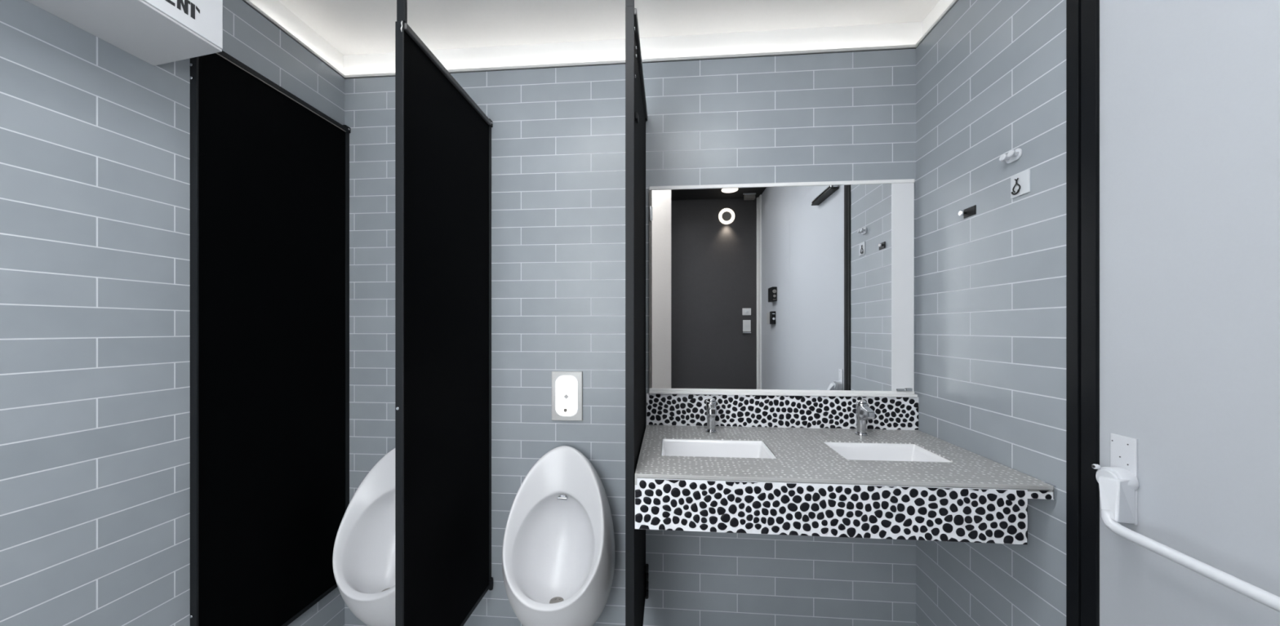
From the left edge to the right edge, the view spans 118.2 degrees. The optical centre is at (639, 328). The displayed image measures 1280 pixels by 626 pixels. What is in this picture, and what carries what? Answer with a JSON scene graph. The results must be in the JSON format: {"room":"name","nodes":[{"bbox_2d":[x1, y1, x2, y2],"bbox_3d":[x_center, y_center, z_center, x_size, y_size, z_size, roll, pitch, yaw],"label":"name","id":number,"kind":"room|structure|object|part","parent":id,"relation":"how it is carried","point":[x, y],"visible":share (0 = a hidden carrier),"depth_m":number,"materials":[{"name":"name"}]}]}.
{"room":"public restroom","nodes":[
{"label":"public restroom","id":0,"kind":"room"},
{"bbox_2d":[0,0,344,625],"bbox_3d":[-1.471,0.110,0.400,0.065,2.474,2.806,0,0,4],"label":"wall","id":1,"kind":"structure","parent":0,"point":[95,135],"depth_m":0.98,"materials":[{"name":"grey tile"}]},
{"bbox_2d":[25,0,222,66],"bbox_3d":[-1.281,-0.910,0.727,0.262,0.326,0.709,0,0,4],"label":"sign box","id":2,"kind":"object","parent":1,"relation":"attached to","point":[155,32],"visible":1,"depth_m":0.96,"materials":[{"name":"grey plastic"}]},
{"bbox_2d":[189,50,351,625],"bbox_3d":[-1.339,0.116,1.449,0.034,2.042,0.564,0,0,4],"label":"screen","id":3,"kind":"object","parent":1,"relation":"attached to","point":[269,170],"visible":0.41,"depth_m":1.36,"materials":[{"name":"black laminate"}]},
{"bbox_3d":[-1.366,0.114,1.173,0.024,2.026,0.005,0,0,4],"label":"post","id":4,"kind":"part","parent":3,"relation":"part of","materials":[{"name":"black"}]},
{"bbox_3d":[-1.344,-0.889,1.443,0.024,0.020,0.536,0,0,4],"label":"rail","id":5,"kind":"part","parent":3,"relation":"part of","materials":[{"name":"black metal"}]},
{"bbox_3d":[-1.345,1.118,1.443,0.022,0.017,0.536,0,0,4],"label":"rail","id":6,"kind":"part","parent":3,"relation":"part of","materials":[{"name":"black"}]},
{"bbox_2d":[243,0,957,78],"bbox_3d":[-0.216,-1.137,0.277,2.480,0.010,2.753,0,0,4],"label":"trim","id":7,"kind":"structure","parent":1,"relation":"attached to","point":[914,46],"depth_m":1.60,"materials":[{"name":"grey paint"}]},
{"bbox_2d":[278,0,939,55],"bbox_3d":[-0.173,-1.310,0.833,2.626,0.050,1.785,0,0,4],"label":"ceiling","id":8,"kind":"structure","parent":0,"point":[353,27],"depth_m":1.58,"materials":[{"name":"white paint"}]},
{"bbox_2d":[344,48,915,625],"bbox_3d":[-0.109,0.110,1.670,2.456,2.474,0.065,0,0,4],"label":"wall","id":9,"kind":"structure","parent":0,"point":[558,134],"depth_m":1.64,"materials":[{"name":"grey tile"}]},
{"bbox_2d":[332,448,395,625],"bbox_3d":[-0.997,0.875,1.548,0.440,0.763,0.310,0,0,4],"label":"urinal","id":10,"kind":"object","parent":9,"relation":"attached to","point":[363,559],"visible":0.43,"depth_m":1.55,"materials":[{"name":"white ceramic"}]},
{"bbox_2d":[502,445,615,625],"bbox_3d":[-0.324,0.875,1.497,0.440,0.763,0.310,0,0,4],"label":"urinal","id":11,"kind":"object","parent":9,"relation":"attached to","point":[558,553],"visible":1,"depth_m":1.52,"materials":[{"name":"white ceramic"}]},
{"bbox_2d":[551,371,582,421],"bbox_3d":[-0.314,0.292,1.644,0.135,0.211,0.018,0,0,4],"label":"flush plate","id":12,"kind":"object","parent":9,"relation":"attached to","point":[566,386],"visible":1,"depth_m":1.64,"materials":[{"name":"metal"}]},
{"bbox_2d":[248,0,953,75],"bbox_3d":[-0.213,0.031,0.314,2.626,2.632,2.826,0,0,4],"label":"strip light","id":13,"kind":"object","parent":9,"relation":"attached to","point":[908,33],"depth_m":1.68,"materials":[{"name":"white plastic"}]},
{"bbox_2d":[646,393,918,430],"bbox_3d":[0.569,0.342,1.574,1.086,0.133,0.020,0,0,4],"label":"backsplash","id":14,"kind":"structure","parent":9,"relation":"attached to","point":[891,413],"depth_m":1.56,"materials":[{"name":"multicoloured tile"}]},
{"bbox_2d":[648,178,917,397],"bbox_3d":[0.571,-0.160,1.571,1.066,0.869,0.028,0,0,4],"label":"mirror","id":15,"kind":"object","parent":9,"relation":"attached to","point":[795,288],"visible":1,"depth_m":1.57,"materials":[{"name":"mirror glass"},{"name":"grey metal"}]},
{"bbox_3d":[0.043,-0.164,1.615,0.008,0.832,0.020,0,0,4],"label":"rail","id":16,"kind":"part","parent":15,"relation":"part of","materials":[{"name":"grey metal"}]},
{"bbox_3d":[0.567,-0.587,1.574,1.058,0.014,0.022,0,0,4],"label":"rail","id":17,"kind":"part","parent":15,"relation":"part of","materials":[{"name":"white"}]},
{"bbox_3d":[0.571,0.263,1.571,1.066,0.022,0.028,0,0,4],"label":"rail","id":18,"kind":"part","parent":15,"relation":"part of","materials":[{"name":"white metal"}]},
{"bbox_2d":[635,425,1056,544],"bbox_3d":[0.547,0.482,1.294,1.085,0.155,0.544,0,0,4],"label":"countertop","id":19,"kind":"structure","parent":9,"relation":"attached to","point":[810,489],"depth_m":1.04,"materials":[{"name":"stone"}]},
{"bbox_2d":[705,398,716,432],"bbox_3d":[0.278,0.342,1.481,0.044,0.130,0.097,0,0,4],"label":"tap","id":20,"kind":"object","parent":19,"relation":"on","point":[711,411],"visible":1,"depth_m":1.49,"materials":[{"name":"silver metal"}]},
{"bbox_3d":[0.280,0.281,1.503,0.033,0.008,0.033,0,0,4],"label":"lever","id":21,"kind":"part","parent":20,"relation":"part of","materials":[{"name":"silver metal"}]},
{"bbox_3d":[0.277,0.319,1.466,0.027,0.062,0.067,0,0,4],"label":"spout","id":22,"kind":"part","parent":20,"relation":"part of","materials":[{"name":"silver metal"}]},
{"bbox_2d":[661,439,776,458],"bbox_3d":[0.256,0.471,1.308,0.364,0.122,0.200,0,0,4],"label":"sink basin","id":23,"kind":"object","parent":19,"relation":"in","point":[670,447],"visible":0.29,"depth_m":1.40,"materials":[{"name":"white ceramic"}]},
{"bbox_3d":[0.494,0.489,1.036,1.018,0.141,0.020,0,0,4],"label":"panel","id":24,"kind":"part","parent":19,"relation":"part of","materials":[{"name":"stone"}]},
{"bbox_3d":[0.527,0.411,1.026,1.085,0.010,0.003,0,0,4],"label":"edge trim","id":25,"kind":"part","parent":19,"relation":"part of","materials":[{"name":"metal"}]},
{"bbox_2d":[854,400,875,435],"bbox_3d":[0.844,0.342,1.437,0.044,0.130,0.097,0,0,4],"label":"tap","id":26,"kind":"object","parent":19,"relation":"on","point":[864,413],"visible":1,"depth_m":1.45,"materials":[{"name":"silver metal"}]},
{"bbox_3d":[0.846,0.281,1.460,0.033,0.008,0.033,0,0,4],"label":"lever","id":27,"kind":"part","parent":26,"relation":"part of","materials":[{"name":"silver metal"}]},
{"bbox_3d":[0.843,0.319,1.422,0.027,0.062,0.067,0,0,4],"label":"spout","id":28,"kind":"part","parent":26,"relation":"part of","materials":[{"name":"silver metal"}]},
{"bbox_2d":[824,442,953,462],"bbox_3d":[0.807,0.471,1.270,0.318,0.122,0.198,0,0,4],"label":"sink basin","id":29,"kind":"object","parent":19,"relation":"in","point":[849,451],"visible":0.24,"depth_m":1.36,"materials":[{"name":"white ceramic"}]},
{"bbox_2d":[915,0,1066,625],"bbox_3d":[1.125,0.110,1.278,0.065,2.474,0.657,0,0,4],"label":"wall","id":30,"kind":"structure","parent":0,"point":[991,74],"depth_m":1.17,"materials":[{"name":"grey tile"}]},
{"bbox_2d":[958,204,976,218],"bbox_3d":[1.080,-0.385,1.266,0.022,0.030,0.050,0,0,4],"label":"coat hook","id":31,"kind":"object","parent":30,"relation":"attached to","point":[971,211],"visible":1,"depth_m":1.27,"materials":[{"name":"black plastic"}]},
{"bbox_3d":[1.080,-0.385,1.279,0.019,0.018,0.018,0,0,4],"label":"knob","id":32,"kind":"part","parent":31,"relation":"part of","materials":[{"name":"silver metal"}]},
{"bbox_2d":[999,148,1022,163],"bbox_3d":[1.065,-0.496,1.103,0.027,0.031,0.049,0,0,4],"label":"coat hook","id":33,"kind":"object","parent":30,"relation":"attached to","point":[1012,156],"visible":1,"depth_m":1.09,"materials":[{"name":"white ceramic"}]},
{"bbox_2d":[1010,168,1030,198],"bbox_3d":[1.072,-0.408,1.082,0.010,0.064,0.057,0,0,4],"label":"sign","id":34,"kind":"object","parent":30,"relation":"attached to","point":[1020,182],"visible":1,"depth_m":1.08,"materials":[{"name":"white plastic"}]},
{"bbox_3d":[-0.212,1.372,0.266,2.646,0.050,2.931,0,0,4],"label":"floor","id":35,"kind":"structure","parent":0,"visible":0},
{"bbox_2d":[395,0,493,625],"bbox_3d":[-0.678,0.030,1.397,0.035,2.630,0.566,0,0,4],"label":"screen","id":36,"kind":"object","parent":35,"relation":"on","point":[443,138],"visible":1,"depth_m":1.31,"materials":[{"name":"black laminate"}]},
{"bbox_3d":[-0.705,0.223,1.122,0.024,2.244,0.005,0,0,4],"label":"post","id":37,"kind":"part","parent":36,"relation":"part of","materials":[{"name":"black metal"}]},
{"bbox_3d":[-0.680,-0.889,1.392,0.030,0.020,0.536,0,0,4],"label":"rail","id":38,"kind":"part","parent":36,"relation":"part of","materials":[{"name":"grey metal"}]},
{"bbox_3d":[-0.684,1.118,1.393,0.022,0.017,0.536,0,0,4],"label":"rail","id":39,"kind":"part","parent":36,"relation":"part of","materials":[{"name":"black"}]},
{"bbox_2d":[625,0,648,625],"bbox_3d":[-0.001,0.030,1.347,0.037,2.630,0.562,0,0,4],"label":"screen","id":40,"kind":"object","parent":35,"relation":"on","point":[637,575],"visible":1,"depth_m":1.07,"materials":[{"name":"black laminate"}]},
{"bbox_3d":[-0.029,0.223,1.070,0.024,2.244,0.005,0,0,4],"label":"post","id":41,"kind":"part","parent":40,"relation":"part of","materials":[{"name":"black metal"}]},
{"bbox_3d":[-0.008,0.113,1.342,0.018,1.997,0.538,0,0,4],"label":"panel","id":42,"kind":"part","parent":40,"relation":"part of","materials":[{"name":"black laminate"}]},
{"bbox_3d":[-0.004,-0.889,1.340,0.030,0.020,0.536,0,0,4],"label":"rail","id":43,"kind":"part","parent":40,"relation":"part of","materials":[{"name":"grey metal"}]},
{"bbox_3d":[-0.008,1.118,1.341,0.022,0.017,0.536,0,0,4],"label":"rail","id":44,"kind":"part","parent":40,"relation":"part of","materials":[{"name":"black"}]},
{"bbox_3d":[1.018,-0.178,-0.120,0.065,3.050,2.149,0,0,4],"label":"wall","id":45,"kind":"structure","parent":0,"visible":0},
{"bbox_2d":[1066,0,1099,625],"bbox_3d":[1.087,0.100,0.918,0.056,2.494,0.068,0,0,4],"label":"trim","id":46,"kind":"structure","parent":45,"relation":"attached to","point":[1082,16],"depth_m":0.92,"materials":[{"name":"black metal"}]},
{"bbox_2d":[1099,0,1279,625],"bbox_3d":[1.047,0.184,0.385,0.044,2.315,1.000,0,0,4],"label":"door","id":47,"kind":"structure","parent":45,"relation":"in","point":[1189,90],"depth_m":0.73,"materials":[{"name":"laminate"}]},
{"bbox_2d":[1091,433,1279,612],"bbox_3d":[1.005,0.332,0.686,0.084,0.194,0.355,0,0,4],"label":"push bar","id":48,"kind":"object","parent":47,"relation":"attached to","point":[1118,483],"visible":1,"depth_m":0.80,"materials":[{"name":"white metal"}]},
{"bbox_3d":[1.012,0.367,0.821,0.084,0.096,0.046,0,0,-20],"label":"pivot arm","id":49,"kind":"part","parent":48,"relation":"part of","materials":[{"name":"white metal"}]},
{"bbox_3d":[1.056,0.327,0.836,0.004,0.184,0.048,0,0,4],"label":"mounting plate","id":50,"kind":"part","parent":48,"relation":"part of","materials":[{"name":"white metal"}]}
]}

